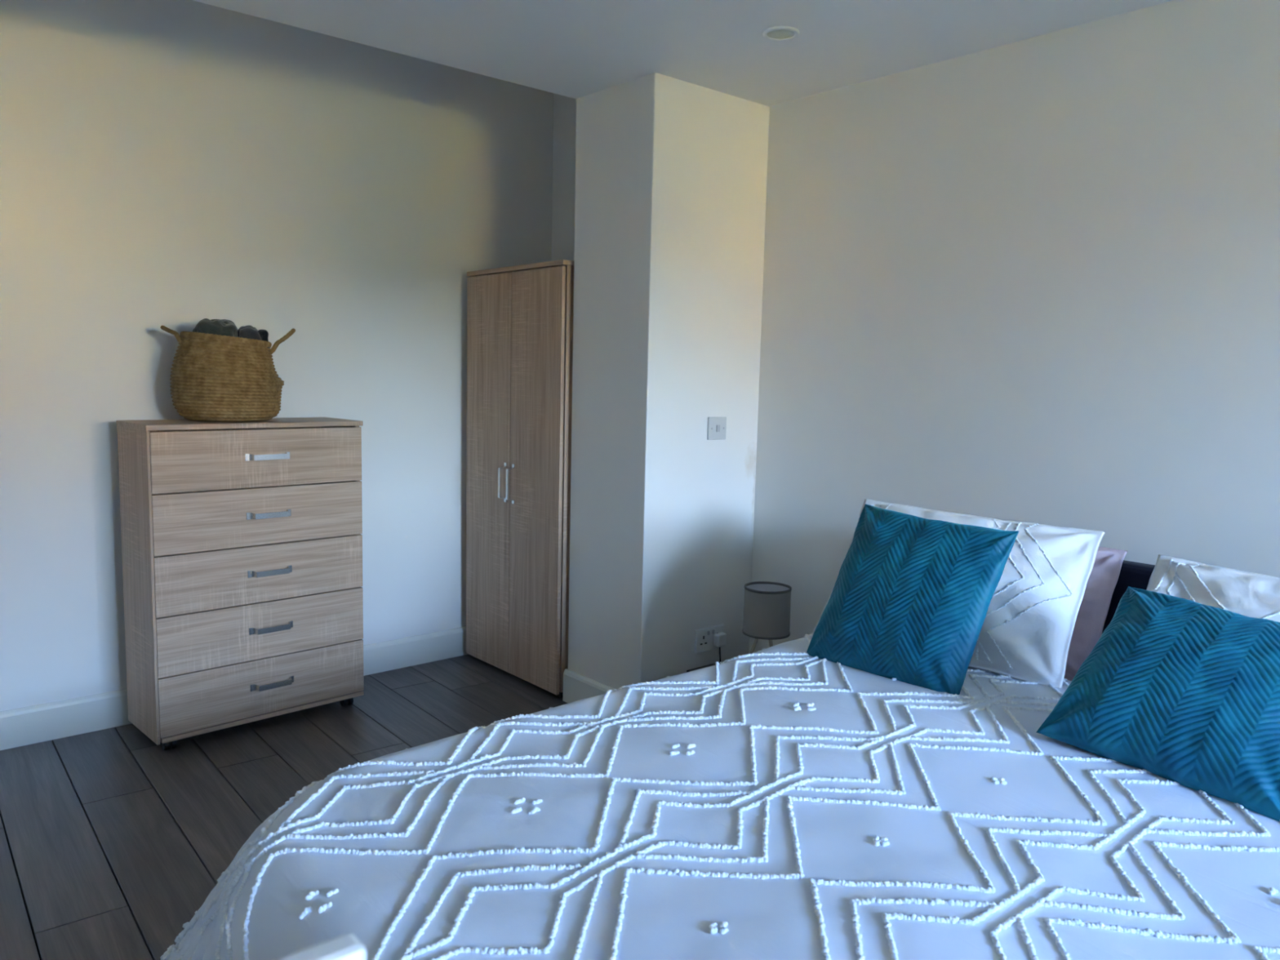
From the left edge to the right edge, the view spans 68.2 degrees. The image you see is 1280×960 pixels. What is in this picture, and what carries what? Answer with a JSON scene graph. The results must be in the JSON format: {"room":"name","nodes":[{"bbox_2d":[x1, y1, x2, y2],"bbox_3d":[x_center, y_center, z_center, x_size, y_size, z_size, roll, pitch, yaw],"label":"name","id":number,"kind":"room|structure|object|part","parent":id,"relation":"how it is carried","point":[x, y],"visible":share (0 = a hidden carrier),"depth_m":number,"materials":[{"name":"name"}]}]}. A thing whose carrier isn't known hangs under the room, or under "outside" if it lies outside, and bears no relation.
{"room":"bedroom","nodes":[
{"label":"bedroom","id":0,"kind":"room"},
{"bbox_2d":[0,0,553,711],"bbox_3d":[-2.041,-0.476,3.183,4.750,2.830,0.270,-4,8,-40],"label":"wall","id":1,"kind":"structure","parent":0,"point":[175,165],"depth_m":3.44,"materials":[{"name":"paint"}]},
{"bbox_2d":[0,626,468,750],"bbox_3d":[-2.120,0.835,3.154,4.451,0.128,0.016,-4,9,-41],"label":"baseboard","id":2,"kind":"structure","parent":1,"relation":"attached to","point":[33,724],"depth_m":3.34,"materials":[{"name":"white paint"}]},
{"bbox_2d":[0,654,568,959],"bbox_3d":[0.081,1.255,0.843,4.982,0.090,6.700,-4,8,-40],"label":"floor","id":3,"kind":"structure","parent":0,"point":[113,841],"depth_m":2.83,"materials":[{"name":"black wood"}]},
{"bbox_2d":[115,417,364,750],"bbox_3d":[-1.410,0.334,3.421,0.752,1.096,0.330,-5,9,-44],"label":"dresser","id":4,"kind":"object","parent":3,"relation":"on","point":[242,542],"visible":1,"depth_m":3.26,"materials":[{"name":"brown wood"}]},
{"bbox_3d":[-1.687,0.344,3.181,0.016,1.038,0.282,-5,9,-44],"label":"panel","id":5,"kind":"part","parent":4,"relation":"part of","materials":[{"name":"brown wood"}]},
{"bbox_2d":[160,325,295,422],"bbox_3d":[-1.457,-0.377,3.341,0.367,0.332,0.366,4,7,22],"label":"seagrass basket","id":6,"kind":"object","parent":4,"relation":"on","point":[215,378],"visible":1,"depth_m":3.20,"materials":[{"name":"brown wicker"}]},
{"bbox_3d":[-1.612,-0.500,3.259,0.072,0.063,0.096,-1,7,-24],"label":"handle","id":7,"kind":"part","parent":6,"relation":"part of","materials":[{"name":"brown wicker"}]},
{"bbox_2d":[192,318,237,337],"bbox_3d":[-1.485,-0.479,3.314,0.151,0.172,0.191,-1,7,-23],"label":"rolled towel","id":8,"kind":"object","parent":6,"relation":"in","point":[215,326],"visible":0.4,"depth_m":3.25,"materials":[{"name":"grey fabric"}]},
{"bbox_2d":[237,324,261,340],"bbox_3d":[-1.393,-0.478,3.355,0.107,0.142,0.160,-1,7,-23],"label":"rolled towel","id":9,"kind":"object","parent":6,"relation":"in","point":[249,331],"visible":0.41,"depth_m":3.29,"materials":[{"name":"grey fabric"}]},
{"bbox_2d":[257,329,270,348],"bbox_3d":[-1.346,-0.474,3.370,0.046,0.123,0.108,-2,7,-29],"label":"folded cloth","id":10,"kind":"object","parent":6,"relation":"in","point":[264,334],"visible":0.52,"depth_m":3.33,"materials":[{"name":"black fabric"}]},
{"bbox_3d":[-1.288,-0.498,3.400,0.094,0.097,0.096,-1,7,-23],"label":"handle","id":11,"kind":"part","parent":6,"relation":"part of","materials":[{"name":"brown wicker"}]},
{"bbox_3d":[-1.522,0.308,3.532,0.714,1.038,0.004,-5,9,-44],"label":"panel","id":12,"kind":"part","parent":4,"relation":"part of","materials":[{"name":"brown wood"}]},
{"bbox_3d":[-1.407,-0.203,3.371,0.752,0.018,0.303,-5,9,-44],"label":"panel","id":13,"kind":"part","parent":4,"relation":"part of","materials":[{"name":"brown wood"}]},
{"bbox_3d":[-1.309,-0.076,3.287,0.735,0.200,0.017,-5,9,-44],"label":"drawer","id":14,"kind":"part","parent":4,"relation":"part of","materials":[{"name":"brown wood"}]},
{"bbox_3d":[-1.314,0.126,3.310,0.735,0.200,0.017,-5,9,-44],"label":"drawer","id":15,"kind":"part","parent":4,"relation":"part of","materials":[{"name":"brown wood"}]},
{"bbox_3d":[-1.318,0.328,3.333,0.735,0.200,0.017,-5,9,-44],"label":"drawer","id":16,"kind":"part","parent":4,"relation":"part of","materials":[{"name":"brown wood"}]},
{"bbox_3d":[-1.323,0.530,3.355,0.735,0.200,0.017,-5,9,-44],"label":"drawer","id":17,"kind":"part","parent":4,"relation":"part of","materials":[{"name":"brown wood"}]},
{"bbox_3d":[-1.328,0.732,3.378,0.735,0.200,0.017,-5,9,-44],"label":"drawer","id":18,"kind":"part","parent":4,"relation":"part of","materials":[{"name":"brown wood"}]},
{"bbox_3d":[-1.425,0.830,3.490,0.730,0.016,0.288,-5,9,-44],"label":"panel","id":19,"kind":"part","parent":4,"relation":"part of","materials":[{"name":"brown wood"}]},
{"bbox_3d":[-1.285,-0.081,3.277,0.158,0.025,0.030,-5,9,-44],"label":"handle","id":20,"kind":"part","parent":4,"relation":"part of","materials":[{"name":"silver metal"}]},
{"bbox_3d":[-1.290,0.121,3.300,0.158,0.025,0.030,-5,9,-44],"label":"handle","id":21,"kind":"part","parent":4,"relation":"part of","materials":[{"name":"silver metal"}]},
{"bbox_3d":[-1.294,0.324,3.323,0.158,0.025,0.030,-5,9,-44],"label":"handle","id":22,"kind":"part","parent":4,"relation":"part of","materials":[{"name":"silver metal"}]},
{"bbox_3d":[-1.299,0.526,3.345,0.158,0.025,0.030,-5,9,-44],"label":"handle","id":23,"kind":"part","parent":4,"relation":"part of","materials":[{"name":"silver metal"}]},
{"bbox_3d":[-1.304,0.728,3.368,0.158,0.025,0.030,-5,9,-44],"label":"handle","id":24,"kind":"part","parent":4,"relation":"part of","materials":[{"name":"silver metal"}]},
{"bbox_3d":[-1.168,0.299,3.692,0.016,1.038,0.282,-5,9,-44],"label":"panel","id":25,"kind":"part","parent":4,"relation":"part of","materials":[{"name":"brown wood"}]},
{"bbox_2d":[276,933,366,959],"bbox_3d":[-0.444,0.718,0.511,0.446,1.027,0.441,-4,8,-40],"label":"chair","id":26,"kind":"object","parent":3,"relation":"on","point":[344,946],"visible":1,"depth_m":0.44,"materials":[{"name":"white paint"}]},
{"bbox_2d":[466,259,573,697],"bbox_3d":[-0.373,-0.024,4.061,0.504,1.716,0.708,-4,8,-40],"label":"wardrobe","id":27,"kind":"object","parent":3,"relation":"on","point":[520,317],"visible":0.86,"depth_m":3.86,"materials":[{"name":"brown wood"}]},
{"bbox_3d":[-0.648,-0.030,4.058,0.016,1.671,0.350,-4,8,-40],"label":"door","id":28,"kind":"part","parent":27,"relation":"part of","materials":[{"name":"brown wood"}]},
{"bbox_3d":[-0.573,0.011,3.935,0.034,0.165,0.017,-4,8,-40],"label":"handle","id":29,"kind":"part","parent":27,"relation":"part of","materials":[{"name":"silver metal"}]},
{"bbox_3d":[-0.534,0.017,3.889,0.034,0.165,0.017,-4,8,-40],"label":"handle","id":30,"kind":"part","parent":27,"relation":"part of","materials":[{"name":"silver metal"}]},
{"bbox_3d":[-0.341,-0.869,3.977,0.471,0.018,0.708,-4,8,-40],"label":"panel","id":31,"kind":"part","parent":27,"relation":"part of","materials":[{"name":"brown wood"}]},
{"bbox_3d":[-0.419,0.005,3.793,0.016,1.671,0.348,-4,8,-40],"label":"door","id":32,"kind":"part","parent":27,"relation":"part of","materials":[{"name":"brown wood"}]},
{"bbox_3d":[-0.130,0.003,3.820,0.448,1.670,0.016,-4,8,-40],"label":"panel","id":33,"kind":"part","parent":27,"relation":"part of","materials":[{"name":"brown wood"}]},
{"bbox_2d":[686,660,724,672],"bbox_3d":[0.432,0.812,3.409,0.380,0.236,0.380,-4,8,-40],"label":"bedside table","id":34,"kind":"object","parent":3,"relation":"on","point":[711,664],"visible":0.03,"depth_m":3.45,"materials":[{"name":"brown wood"}]},
{"bbox_2d":[742,581,791,653],"bbox_3d":[0.450,0.535,3.372,0.169,0.317,0.169,-4,8,-40],"label":"table lamp","id":35,"kind":"object","parent":34,"relation":"on","point":[766,604],"visible":0.98,"depth_m":3.30,"materials":[{"name":"beige fabric"}]},
{"bbox_3d":[0.404,0.607,3.384,0.065,0.170,0.013,2,6,5],"label":"leg","id":36,"kind":"part","parent":35,"relation":"part of","materials":[{"name":"brown wood"}]},
{"bbox_3d":[0.450,0.543,3.373,0.169,0.008,0.169,-4,8,-40],"label":"shade trim","id":37,"kind":"part","parent":35,"relation":"part of","materials":[{"name":"grey"}]},
{"bbox_3d":[0.452,0.462,3.364,0.166,0.168,0.166,-4,8,-40],"label":"lamp shade","id":38,"kind":"part","parent":35,"relation":"part of","materials":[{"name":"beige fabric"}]},
{"bbox_3d":[0.454,0.382,3.354,0.167,0.008,0.167,-4,8,-40],"label":"shade trim","id":39,"kind":"part","parent":35,"relation":"part of","materials":[{"name":"grey"}]},
{"bbox_3d":[0.466,0.613,3.340,0.028,0.170,0.062,-4,8,-40],"label":"leg","id":40,"kind":"part","parent":35,"relation":"part of","materials":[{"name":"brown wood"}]},
{"bbox_2d":[1102,560,1155,633],"bbox_3d":[0.584,0.692,1.918,2.134,0.815,1.460,-4,8,-40],"label":"bed","id":41,"kind":"object","parent":3,"relation":"on","point":[1132,574],"visible":0.02,"depth_m":2.56,"materials":[{"name":"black fabric"}]},
{"bbox_2d":[160,632,1279,959],"bbox_3d":[0.306,0.828,1.710,2.160,0.567,1.912,-4,8,-40],"label":"duvet","id":42,"kind":"object","parent":41,"relation":"on","point":[780,802],"visible":0.87,"depth_m":1.54,"materials":[{"name":"white fabric"}]},
{"bbox_2d":[806,503,1018,694],"bbox_3d":[0.688,0.302,2.443,0.256,0.415,0.464,-4,8,-38],"label":"velvet cushion","id":43,"kind":"object","parent":42,"relation":"on","point":[911,597],"visible":0.99,"depth_m":2.37,"materials":[{"name":"teal fabric"}]},
{"bbox_2d":[813,498,1105,688],"bbox_3d":[0.864,0.289,2.624,0.693,0.385,0.314,7,8,40],"label":"pillow","id":44,"kind":"object","parent":42,"relation":"on","point":[1026,633],"visible":0.38,"depth_m":2.44,"materials":[{"name":"white fabric"}]},
{"bbox_2d":[1036,586,1279,822],"bbox_3d":[1.125,0.424,1.900,0.380,0.302,0.475,-4,9,-41],"label":"velvet cushion","id":45,"kind":"object","parent":42,"relation":"on","point":[1186,692],"visible":1,"depth_m":1.85,"materials":[{"name":"teal fabric"}]},
{"bbox_2d":[1146,554,1279,622],"bbox_3d":[1.441,0.407,2.108,0.316,0.344,0.708,-4,8,-39],"label":"pillow","id":46,"kind":"object","parent":42,"relation":"on","point":[1247,593],"visible":0.33,"depth_m":2.26,"materials":[{"name":"white fabric"}]},
{"bbox_3d":[0.572,0.707,1.910,2.004,0.215,1.420,-4,8,-40],"label":"mattress","id":47,"kind":"object","parent":41,"relation":"on","visible":0},
{"bbox_2d":[1063,546,1127,680],"bbox_3d":[1.016,0.331,2.757,0.194,0.365,0.690,-5,9,-44],"label":"pillow","id":48,"kind":"object","parent":47,"relation":"on","point":[1104,576],"visible":0.07,"depth_m":2.54,"materials":[{"name":"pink fabric"}]},
{"bbox_2d":[551,93,576,261],"bbox_3d":[-0.064,-0.554,4.297,0.293,2.830,0.845,-4,8,-40],"label":"wall","id":49,"kind":"structure","parent":0,"point":[564,107],"depth_m":4.34,"materials":[{"name":"paint"}]},
{"bbox_2d":[568,72,769,689],"bbox_3d":[0.164,-0.251,3.706,0.747,2.370,0.442,-4,8,-40],"label":"wall pier","id":50,"kind":"object","parent":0,"point":[671,173],"visible":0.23,"depth_m":3.44,"materials":[{"name":"paint"}]},
{"bbox_2d":[562,668,613,702],"bbox_3d":[-0.148,0.835,3.574,0.016,0.128,0.464,-4,8,-40],"label":"baseboard","id":51,"kind":"object","parent":50,"relation":"attached to","point":[576,686],"visible":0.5,"depth_m":3.67,"materials":[{"name":"white paint"}]},
{"bbox_2d":[694,624,724,653],"bbox_3d":[0.266,0.606,3.606,0.150,0.091,0.014,-4,8,-40],"label":"double socket","id":52,"kind":"object","parent":50,"relation":"attached to","point":[704,637],"visible":0.91,"depth_m":3.59,"materials":[{"name":"white plastic"}]},
{"bbox_2d":[713,632,726,662],"bbox_3d":[0.323,0.746,3.607,0.048,0.316,0.090,-4,8,-40],"label":"plug","id":53,"kind":"object","parent":52,"relation":"in","point":[720,638],"visible":0.8,"depth_m":3.60,"materials":[{"name":"white plastic"}]},
{"bbox_2d":[706,416,726,439],"bbox_3d":[0.288,-0.192,3.518,0.093,0.086,0.014,-4,8,-40],"label":"light switch","id":54,"kind":"object","parent":50,"relation":"attached to","point":[717,426],"visible":1,"depth_m":3.51,"materials":[{"name":"grey plastic"}]},
{"bbox_2d":[192,0,1173,106],"bbox_3d":[0.388,-1.316,0.186,4.850,0.580,5.825,-4,8,-40],"label":"ceiling","id":55,"kind":"structure","parent":0,"point":[575,49],"depth_m":2.80,"materials":[{"name":"paint"}]},
{"bbox_2d":[762,26,799,40],"bbox_3d":[0.414,-1.310,2.778,0.108,0.006,0.108,-4,8,-40],"label":"recessed light","id":56,"kind":"object","parent":55,"relation":"in","point":[777,33],"visible":1,"depth_m":2.77,"materials":[{"name":"white plastic"}]},
{"bbox_2d":[749,0,1279,653],"bbox_3d":[2.266,0.023,1.703,0.176,2.370,5.404,-4,8,-40],"label":"wall","id":57,"kind":"structure","parent":0,"point":[1036,279],"depth_m":2.80,"materials":[{"name":"paint"}]}
]}

